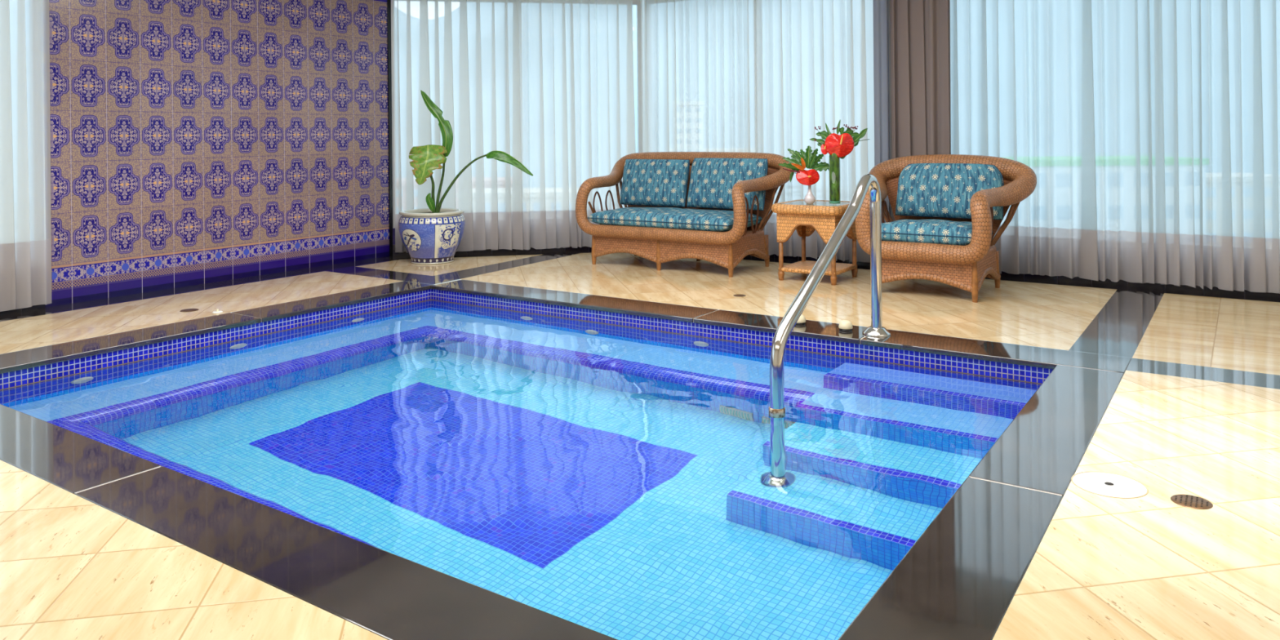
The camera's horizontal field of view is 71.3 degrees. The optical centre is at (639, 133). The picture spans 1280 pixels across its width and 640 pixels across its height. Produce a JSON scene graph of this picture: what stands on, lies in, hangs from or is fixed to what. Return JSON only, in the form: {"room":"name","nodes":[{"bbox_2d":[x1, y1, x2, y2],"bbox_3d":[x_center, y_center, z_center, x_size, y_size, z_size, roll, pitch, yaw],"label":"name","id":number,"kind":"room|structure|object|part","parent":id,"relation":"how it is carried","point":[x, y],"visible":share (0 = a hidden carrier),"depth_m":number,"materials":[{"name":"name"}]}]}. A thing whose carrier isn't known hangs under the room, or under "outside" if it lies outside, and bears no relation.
{"room":"indoor swimming pool","nodes":[
{"label":"indoor swimming pool","id":0,"kind":"room"},
{"bbox_2d":[0,288,431,391],"bbox_3d":[-2.275,1.584,5.097,0.001,0.975,2.874,-1,0,34],"label":"wall","id":1,"kind":"structure","parent":0,"point":[32,375],"depth_m":4.87,"materials":[{"name":"blue tile"}]},
{"bbox_2d":[45,0,389,306],"bbox_3d":[-3.030,-0.221,6.760,0.150,2.600,2.730,-1,0,34],"label":"wall","id":2,"kind":"structure","parent":0,"point":[193,142],"depth_m":6.50,"materials":[{"name":"tile"}]},
{"bbox_2d":[0,304,45,314],"bbox_3d":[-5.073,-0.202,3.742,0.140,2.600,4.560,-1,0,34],"label":"sill","id":3,"kind":"structure","parent":2,"relation":"attached to","point":[38,306],"depth_m":5.50,"materials":[{"name":"stone"}]},
{"bbox_2d":[48,21,52,292],"bbox_3d":[-3.716,-0.260,5.610,0.012,2.510,0.012,-1,0,34],"label":"trim","id":4,"kind":"structure","parent":2,"relation":"attached to","point":[49,21],"depth_m":5.61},
{"bbox_2d":[386,0,392,256],"bbox_3d":[-2.198,-0.229,7.844,0.014,2.600,0.033,-1,0,34],"label":"trim","id":5,"kind":"structure","parent":2,"relation":"attached to","point":[388,2],"depth_m":7.83,"materials":[{"name":"black"}]},
{"bbox_2d":[392,227,591,255],"bbox_3d":[-1.084,0.940,8.120,2.277,0.240,0.120,-1,0,-11],"label":"sill","id":6,"kind":"structure","parent":2,"relation":"attached to","point":[531,249],"depth_m":8.02,"materials":[{"name":"tile"}]},
{"bbox_2d":[391,0,642,227],"bbox_3d":[-1.094,-0.210,8.116,2.277,2.060,0.050,-1,0,-11],"label":"window","id":7,"kind":"structure","parent":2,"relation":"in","point":[637,2],"depth_m":8.30,"materials":[{"name":"silver metal"}]},
{"bbox_2d":[0,300,1040,639],"bbox_3d":[-0.599,1.161,3.957,4.060,0.001,2.874,-1,0,34],"label":"pool water","id":8,"kind":"object","parent":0,"point":[618,482],"visible":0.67,"depth_m":3.28,"materials":[{"name":"blue liquid"}]},
{"bbox_2d":[632,4,637,152],"bbox_3d":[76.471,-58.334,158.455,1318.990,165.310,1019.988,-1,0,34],"label":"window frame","id":9,"kind":"structure","parent":0,"point":[634,6],"depth_m":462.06,"materials":[{"name":"white"}]},
{"bbox_2d":[0,252,1279,639],"bbox_3d":[-0.166,1.052,2.881,8.413,0.001,8.635,-1,0,34],"label":"floor","id":10,"kind":"structure","parent":0,"point":[1149,566],"depth_m":2.49,"materials":[{"name":"stone"}]},
{"bbox_2d":[180,308,199,311],"bbox_3d":[-2.748,1.075,5.446,0.104,0.002,0.104,-1,0,34],"label":"floor drain","id":11,"kind":"object","parent":10,"relation":"on","point":[187,309],"visible":1,"depth_m":5.44,"materials":[{"name":"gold metal"}]},
{"bbox_2d":[212,309,222,313],"bbox_3d":[-2.545,1.064,5.378,0.060,0.019,0.060,-1,0,34],"label":"socket","id":12,"kind":"object","parent":10,"relation":"on","point":[217,310],"visible":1,"depth_m":5.37,"materials":[{"name":"white plastic"}]},
{"bbox_2d":[327,266,430,280],"bbox_3d":[-2.006,1.069,6.847,0.913,0.001,0.280,-1,0,34],"label":"trim","id":13,"kind":"structure","parent":10,"relation":"on","point":[401,276],"depth_m":6.83,"materials":[{"name":"stone"}]},
{"bbox_2d":[398,90,533,264],"bbox_3d":[-1.454,0.348,7.467,1.122,1.434,0.545,-1,0,0],"label":"potted plant","id":14,"kind":"object","parent":10,"relation":"on","point":[432,235],"visible":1,"depth_m":7.32,"materials":[{"name":"green plant"}]},
{"bbox_3d":[-1.737,0.854,7.467,0.545,0.427,0.545,-1,0,0],"label":"pot","id":15,"kind":"part","parent":14,"relation":"part of","materials":[{"name":"ceramic"}]},
{"bbox_3d":[-1.731,0.400,7.408,0.036,0.558,0.109,-1,0,20],"label":"stem","id":16,"kind":"part","parent":14,"relation":"part of","materials":[{"name":"green plant"}]},
{"bbox_3d":[-1.676,0.421,7.480,0.088,0.516,0.031,-1,0,-22],"label":"stem","id":17,"kind":"part","parent":14,"relation":"part of","materials":[{"name":"green plant"}]},
{"bbox_3d":[-1.495,0.425,7.467,0.434,0.508,0.028,-1,0,0],"label":"stem","id":18,"kind":"part","parent":14,"relation":"part of","materials":[{"name":"green plant"}]},
{"bbox_2d":[406,253,579,284],"bbox_3d":[-1.087,1.060,7.172,0.352,0.001,1.850,-1,0,34],"label":"trim","id":19,"kind":"structure","parent":10,"relation":"on","point":[448,277],"depth_m":6.98,"materials":[{"name":"stone"}]},
{"bbox_2d":[75,280,1060,495],"bbox_3d":[-0.610,1.069,3.987,4.610,0.023,3.405,-1,0,34],"label":"trim","id":20,"kind":"structure","parent":10,"relation":"on","point":[457,280],"depth_m":2.73,"materials":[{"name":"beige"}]},
{"bbox_2d":[0,404,161,493],"bbox_3d":[-2.374,1.085,3.278,1.853,0.026,0.266,-1,0,34],"label":"coping","id":21,"kind":"object","parent":20,"relation":"on","point":[73,462],"visible":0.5,"depth_m":2.96,"materials":[{"name":"stone"}]},
{"bbox_2d":[0,312,261,373],"bbox_3d":[-2.841,1.090,4.530,0.317,0.026,1.814,-1,0,34],"label":"coping","id":22,"kind":"object","parent":20,"relation":"on","point":[63,352],"visible":1,"depth_m":4.64,"materials":[{"name":"stone"}]},
{"bbox_2d":[232,280,432,322],"bbox_3d":[-1.955,1.081,5.836,0.317,0.026,1.335,-1,0,34],"label":"coping","id":23,"kind":"object","parent":20,"relation":"on","point":[282,310],"visible":0.86,"depth_m":5.72,"materials":[{"name":"stone"}]},
{"bbox_2d":[74,466,617,639],"bbox_3d":[-0.707,1.069,2.146,2.169,0.026,0.266,-1,0,34],"label":"coping","id":24,"kind":"object","parent":20,"relation":"on","point":[388,595],"visible":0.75,"depth_m":2.17,"materials":[{"name":"stone"}]},
{"bbox_2d":[431,280,718,322],"bbox_3d":[-0.498,1.067,5.792,2.133,0.026,0.302,-1,0,34],"label":"coping","id":25,"kind":"object","parent":20,"relation":"on","point":[606,304],"visible":0.84,"depth_m":5.66,"materials":[{"name":"stone"}]},
{"bbox_2d":[693,309,866,344],"bbox_3d":[0.791,1.055,4.917,0.976,0.026,0.302,-1,0,34],"label":"coping","id":26,"kind":"object","parent":20,"relation":"on","point":[739,320],"visible":0.72,"depth_m":4.87,"materials":[{"name":"stone"}]},
{"bbox_2d":[795,314,805,324],"bbox_3d":[0.873,1.015,4.896,0.074,0.052,0.074,-1,0,34],"label":"button","id":27,"kind":"object","parent":26,"relation":"on","point":[802,320],"visible":0.49,"depth_m":4.87,"materials":[{"name":"beige plastic"}]},
{"bbox_2d":[838,320,853,331],"bbox_3d":[1.089,1.013,4.728,0.074,0.052,0.074,-1,0,34],"label":"button","id":28,"kind":"object","parent":26,"relation":"on","point":[844,325],"visible":1,"depth_m":4.70,"materials":[{"name":"beige plastic"}]},
{"bbox_2d":[837,476,1062,639],"bbox_3d":[0.668,1.056,1.993,0.268,0.026,1.558,-1,0,34],"label":"coping","id":29,"kind":"object","parent":20,"relation":"on","point":[960,579],"visible":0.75,"depth_m":2.13,"materials":[{"name":"stone"}]},
{"bbox_2d":[860,329,1131,373],"bbox_3d":[1.687,1.047,4.309,1.182,0.026,0.302,-1,0,34],"label":"coping","id":30,"kind":"object","parent":20,"relation":"on","point":[1018,354],"visible":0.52,"depth_m":4.25,"materials":[{"name":"stone"}]},
{"bbox_2d":[768,173,891,417],"bbox_3d":[0.893,1.023,4.140,0.144,1.636,1.336,-1,0,34],"label":"pool handrail","id":31,"kind":"object","parent":30,"relation":"attached to","point":[776,408],"visible":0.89,"depth_m":4.19,"materials":[{"name":"silver metal"}]},
{"bbox_2d":[968,364,1124,497],"bbox_3d":[1.543,1.048,3.283,0.268,0.026,1.549,-1,0,34],"label":"coping","id":32,"kind":"object","parent":20,"relation":"on","point":[1046,443],"visible":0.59,"depth_m":3.09,"materials":[{"name":"stone"}]},
{"bbox_2d":[0,248,1279,321],"bbox_3d":[-0.198,1.052,3.063,8.670,0.001,8.900,-1,0,34],"label":"trim","id":33,"kind":"structure","parent":10,"relation":"on","point":[74,306],"depth_m":6.15,"materials":[{"name":"stone"}]},
{"bbox_2d":[575,151,793,277],"bbox_3d":[0.319,0.598,7.130,1.701,0.897,0.797,-1,0,34],"label":"wicker loveseat","id":34,"kind":"object","parent":10,"relation":"on","point":[726,249],"visible":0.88,"depth_m":6.89,"materials":[{"name":"wicker"}]},
{"bbox_3d":[-0.373,0.929,7.219,0.040,0.250,0.040,-1,0,34],"label":"leg","id":35,"kind":"part","parent":34,"relation":"part of","materials":[{"name":"wicker"}]},
{"bbox_3d":[0.144,0.924,6.868,0.040,0.250,0.040,-1,0,34],"label":"leg","id":36,"kind":"part","parent":34,"relation":"part of","materials":[{"name":"wicker"}]},
{"bbox_3d":[0.145,0.944,6.869,1.278,0.102,0.034,-1,0,34],"label":"arch trim","id":37,"kind":"part","parent":34,"relation":"part of","materials":[{"name":"wicker"}]},
{"bbox_3d":[0.145,0.886,6.869,1.270,0.175,0.014,-1,0,34],"label":"skirt panel","id":38,"kind":"part","parent":34,"relation":"part of","materials":[{"name":"wicker"}]},
{"bbox_2d":[587,207,762,231],"bbox_3d":[0.267,0.669,7.061,1.287,0.156,0.567,-1,0,34],"label":"seat cushion","id":39,"kind":"object","parent":34,"relation":"on","point":[714,220],"visible":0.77,"depth_m":6.83,"materials":[{"name":"blue fabric"}]},
{"bbox_2d":[619,159,689,207],"bbox_3d":[0.118,0.401,7.401,0.631,0.380,0.202,-1,0,30],"label":"cushion","id":40,"kind":"object","parent":39,"relation":"on","point":[646,182],"visible":1,"depth_m":7.32,"materials":[{"name":"blue fabric"}]},
{"bbox_2d":[687,157,768,210],"bbox_3d":[0.686,0.389,7.027,0.697,0.395,0.200,-1,0,37],"label":"cushion","id":41,"kind":"object","parent":39,"relation":"on","point":[712,180],"visible":0.9,"depth_m":6.98,"materials":[{"name":"blue fabric"}]},
{"bbox_3d":[0.456,0.485,7.334,1.570,0.562,0.217,-1,0,34],"label":"panel","id":42,"kind":"part","parent":34,"relation":"part of","materials":[{"name":"fabric"}]},
{"bbox_3d":[0.661,0.919,6.517,0.040,0.250,0.040,-1,0,34],"label":"leg","id":43,"kind":"part","parent":34,"relation":"part of","materials":[{"name":"wicker"}]},
{"bbox_3d":[0.832,0.880,6.763,0.014,0.175,0.610,-1,0,34],"label":"skirt panel","id":44,"kind":"part","parent":34,"relation":"part of","materials":[{"name":"wicker"}]},
{"bbox_3d":[0.832,0.929,6.763,0.034,0.118,0.616,-1,0,34],"label":"arch trim","id":45,"kind":"part","parent":34,"relation":"part of","materials":[{"name":"wicker"}]},
{"bbox_3d":[0.463,0.943,7.337,1.278,0.097,0.051,-1,0,34],"label":"arch trim","id":46,"kind":"part","parent":34,"relation":"part of","materials":[{"name":"wicker"}]},
{"bbox_3d":[0.980,0.914,6.987,0.040,0.254,0.098,-1,0,34],"label":"leg","id":47,"kind":"part","parent":34,"relation":"part of","materials":[{"name":"wicker"}]},
{"bbox_2d":[733,294,746,297],"bbox_3d":[0.643,1.043,5.764,0.080,0.002,0.080,-1,0,34],"label":"floor drain","id":48,"kind":"object","parent":10,"relation":"on","point":[739,295],"visible":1,"depth_m":5.75,"materials":[{"name":"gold metal"}]},
{"bbox_2d":[771,199,857,285],"bbox_3d":[1.277,0.766,6.409,0.532,0.544,0.532,-1,0,34],"label":"side table","id":49,"kind":"object","parent":10,"relation":"on","point":[822,216],"visible":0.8,"depth_m":6.29,"materials":[{"name":"wicker"}]},
{"bbox_3d":[1.004,0.816,6.357,0.046,0.450,0.046,-1,0,34],"label":"leg","id":50,"kind":"part","parent":49,"relation":"part of","materials":[{"name":"wicker"}]},
{"bbox_3d":[1.103,0.696,6.527,0.020,0.148,0.436,-1,0,34],"label":"apron trim","id":51,"kind":"part","parent":49,"relation":"part of","materials":[{"name":"wicker"}]},
{"bbox_3d":[1.158,0.695,6.235,0.436,0.148,0.020,-1,0,34],"label":"apron trim","id":52,"kind":"part","parent":49,"relation":"part of","materials":[{"name":"wicker"}]},
{"bbox_2d":[777,146,829,204],"bbox_3d":[1.190,0.290,6.359,0.409,0.414,0.169,-1,0,0],"label":"flower vase","id":53,"kind":"object","parent":49,"relation":"on","point":[808,160],"visible":1,"depth_m":6.35,"materials":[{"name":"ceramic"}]},
{"bbox_3d":[1.107,0.288,6.344,0.191,0.095,0.024,-1,0,-11],"label":"stem","id":54,"kind":"part","parent":53,"relation":"part of","materials":[{"name":"green plant"}]},
{"bbox_3d":[1.225,0.813,6.683,0.046,0.450,0.046,-1,0,34],"label":"leg","id":55,"kind":"part","parent":49,"relation":"part of","materials":[{"name":"wicker"}]},
{"bbox_3d":[1.274,0.500,6.409,0.444,0.007,0.444,-1,0,34],"label":"glass","id":56,"kind":"part","parent":49,"relation":"part of","materials":[{"name":"white"}]},
{"bbox_2d":[783,261,852,271],"bbox_3d":[1.280,0.957,6.411,0.380,0.014,0.384,-1,0,34],"label":"shelf","id":57,"kind":"object","parent":49,"relation":"attached to","point":[800,265],"depth_m":6.37,"materials":[{"name":"wicker"}]},
{"bbox_3d":[1.394,0.693,6.583,0.436,0.148,0.020,-1,0,34],"label":"apron trim","id":58,"kind":"part","parent":49,"relation":"part of","materials":[{"name":"wicker"}]},
{"bbox_3d":[1.330,0.812,6.136,0.046,0.450,0.046,-1,0,34],"label":"leg","id":59,"kind":"part","parent":49,"relation":"part of","materials":[{"name":"wicker"}]},
{"bbox_2d":[808,119,869,205],"bbox_3d":[1.393,0.196,6.189,0.415,0.598,0.144,-1,0,0],"label":"flower vase","id":60,"kind":"object","parent":49,"relation":"on","point":[837,146],"visible":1,"depth_m":6.19,"materials":[{"name":"clear glass"}]},
{"bbox_3d":[1.450,0.692,6.291,0.020,0.148,0.436,-1,0,34],"label":"apron trim","id":61,"kind":"part","parent":49,"relation":"part of","materials":[{"name":"wicker"}]},
{"bbox_3d":[1.551,0.810,6.462,0.046,0.450,0.046,-1,0,34],"label":"leg","id":62,"kind":"part","parent":49,"relation":"part of","materials":[{"name":"wicker"}]},
{"bbox_2d":[855,154,1036,302],"bbox_3d":[1.966,0.587,5.910,1.133,0.888,0.821,-1,0,34],"label":"wicker armchair","id":63,"kind":"object","parent":10,"relation":"on","point":[966,268],"visible":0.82,"depth_m":5.70,"materials":[{"name":"wicker"}]},
{"bbox_3d":[1.791,0.871,5.649,0.650,0.175,0.014,-1,0,34],"label":"skirt panel","id":64,"kind":"part","parent":63,"relation":"part of","materials":[{"name":"wicker"}]},
{"bbox_3d":[1.792,0.928,5.649,0.656,0.101,0.034,-1,0,34],"label":"arch trim","id":65,"kind":"part","parent":63,"relation":"part of","materials":[{"name":"wicker"}]},
{"bbox_2d":[881,218,992,245],"bbox_3d":[1.923,0.647,5.846,0.627,0.179,0.566,-1,0,34],"label":"seat cushion","id":66,"kind":"object","parent":63,"relation":"on","point":[931,230],"visible":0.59,"depth_m":5.62,"materials":[{"name":"blue fabric"}]},
{"bbox_2d":[894,163,1004,219],"bbox_3d":[2.074,0.378,5.989,0.706,0.362,0.207,-1,0,36],"label":"cushion","id":67,"kind":"object","parent":66,"relation":"on","point":[943,190],"visible":0.84,"depth_m":5.94,"materials":[{"name":"blue fabric"}]},
{"bbox_3d":[2.103,0.480,6.113,0.970,0.540,0.217,-1,0,34],"label":"panel","id":68,"kind":"part","parent":63,"relation":"part of","materials":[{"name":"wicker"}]},
{"bbox_3d":[2.052,0.906,5.471,0.040,0.250,0.040,-1,0,34],"label":"leg","id":69,"kind":"part","parent":63,"relation":"part of","materials":[{"name":"wicker"}]},
{"bbox_3d":[2.222,0.866,5.716,0.014,0.175,0.610,-1,0,34],"label":"skirt panel","id":70,"kind":"part","parent":63,"relation":"part of","materials":[{"name":"wicker"}]},
{"bbox_3d":[2.222,0.915,5.716,0.034,0.118,0.616,-1,0,34],"label":"arch trim","id":71,"kind":"part","parent":63,"relation":"part of","materials":[{"name":"wicker"}]},
{"bbox_3d":[2.109,0.927,6.116,0.656,0.096,0.051,-1,0,34],"label":"arch trim","id":72,"kind":"part","parent":63,"relation":"part of","materials":[{"name":"wicker"}]},
{"bbox_3d":[2.370,0.901,5.940,0.040,0.254,0.098,-1,0,34],"label":"leg","id":73,"kind":"part","parent":63,"relation":"part of","materials":[{"name":"wicker"}]},
{"bbox_2d":[1071,471,1148,498],"bbox_3d":[1.387,1.035,2.640,0.203,0.003,0.203,-1,0,34],"label":"lid","id":74,"kind":"object","parent":10,"relation":"on","point":[1102,483],"visible":1,"depth_m":2.63,"materials":[{"name":"white plastic"}]},
{"bbox_2d":[1069,289,1164,357],"bbox_3d":[2.697,1.024,4.981,0.266,0.001,1.945,-1,0,34],"label":"tile","id":75,"kind":"structure","parent":10,"relation":"on","point":[1119,327],"depth_m":4.80,"materials":[{"name":"stone"}]},
{"bbox_2d":[1170,493,1213,509],"bbox_3d":[1.552,1.034,2.512,0.102,0.003,0.102,-1,0,34],"label":"floor drain","id":76,"kind":"object","parent":10,"relation":"on","point":[1190,501],"visible":1,"depth_m":2.51,"materials":[{"name":"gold metal"}]},
{"bbox_2d":[1125,358,1279,389],"bbox_3d":[3.382,1.018,3.186,2.884,0.001,0.251,-1,0,34],"label":"trim","id":77,"kind":"structure","parent":10,"relation":"on","point":[1206,373],"depth_m":3.83,"materials":[{"name":"stone"}]},
{"bbox_2d":[431,288,1053,384],"bbox_3d":[0.212,1.561,5.146,4.060,0.975,0.001,-1,0,34],"label":"wall","id":78,"kind":"structure","parent":0,"point":[1026,374],"depth_m":4.83,"materials":[{"name":"blue tile"}]},
{"bbox_2d":[804,185,815,204],"bbox_3d":[1.210,0.422,6.364,0.080,0.150,0.080,-1,0,0],"label":"vase","id":79,"kind":"object","parent":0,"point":[809,198],"depth_m":6.34,"materials":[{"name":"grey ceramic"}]},
{"bbox_2d":[888,0,892,217],"bbox_3d":[2.109,-0.270,6.916,0.360,2.600,0.200,-1,0,34],"label":"wall pillar","id":80,"kind":"structure","parent":0,"point":[889,5],"depth_m":6.91,"materials":[{"name":"paint"}]},
{"bbox_2d":[748,253,1279,295],"bbox_3d":[3.000,0.901,6.343,7.060,0.240,0.120,-1,0,34],"label":"sill","id":81,"kind":"structure","parent":0,"point":[1214,288],"depth_m":6.11,"materials":[{"name":"stone"}]},
{"bbox_2d":[1132,293,1279,375],"bbox_3d":[4.000,1.012,4.096,2.884,0.001,1.947,-1,0,34],"label":"floor","id":82,"kind":"structure","parent":0,"point":[1217,332],"depth_m":4.56,"materials":[{"name":"stone"}]},
{"label":"ceiling","id":83,"kind":"structure","parent":0,"visible":0},
{"bbox_2d":[0,0,51,311],"bbox_3d":[-4.697,-0.197,4.038,0.085,2.536,3.672,-1,0,34],"label":"sheer curtain","id":84,"kind":"object","parent":83,"relation":"hanging from","point":[25,223],"visible":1,"depth_m":5.41,"materials":[{"name":"white fabric"}]},
{"bbox_2d":[392,0,635,252],"bbox_3d":[-1.091,-0.234,7.962,2.141,2.531,0.082,-1,0,-9],"label":"sheer curtain","id":85,"kind":"object","parent":83,"relation":"hanging from","point":[548,85],"visible":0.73,"depth_m":7.95,"materials":[{"name":"white fabric"}]},
{"bbox_2d":[640,0,874,262],"bbox_3d":[0.940,-0.253,7.510,2.258,2.531,0.083,-1,0,34],"label":"sheer curtain","id":86,"kind":"object","parent":83,"relation":"hanging from","point":[745,76],"visible":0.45,"depth_m":7.43,"materials":[{"name":"white fabric"}]},
{"bbox_2d":[872,0,890,223],"bbox_3d":[1.841,-0.260,6.804,0.121,2.536,0.055,-1,0,34],"label":"drape","id":87,"kind":"object","parent":83,"relation":"hanging from","point":[880,7],"visible":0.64,"depth_m":6.81,"materials":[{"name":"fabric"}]},
{"bbox_2d":[889,0,951,221],"bbox_3d":[2.087,-0.262,6.648,0.445,2.536,0.070,-1,0,34],"label":"drape","id":88,"kind":"object","parent":83,"relation":"hanging from","point":[920,29],"visible":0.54,"depth_m":6.64,"materials":[{"name":"brown fabric"}]},
{"bbox_2d":[950,0,1279,293],"bbox_3d":[3.962,-0.282,5.460,4.342,2.531,0.089,-1,0,34],"label":"sheer curtain","id":89,"kind":"object","parent":83,"relation":"hanging from","point":[1148,131],"visible":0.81,"depth_m":5.93,"materials":[{"name":"white fabric"}]},
{"label":"outside","id":90,"kind":"structure","parent":0,"visible":0},
{"bbox_2d":[6,279,1132,358],"bbox_3d":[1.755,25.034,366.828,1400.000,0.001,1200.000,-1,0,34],"label":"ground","id":91,"kind":"structure","parent":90,"point":[457,279],"depth_m":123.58,"materials":[{"name":"tile"}]}
]}

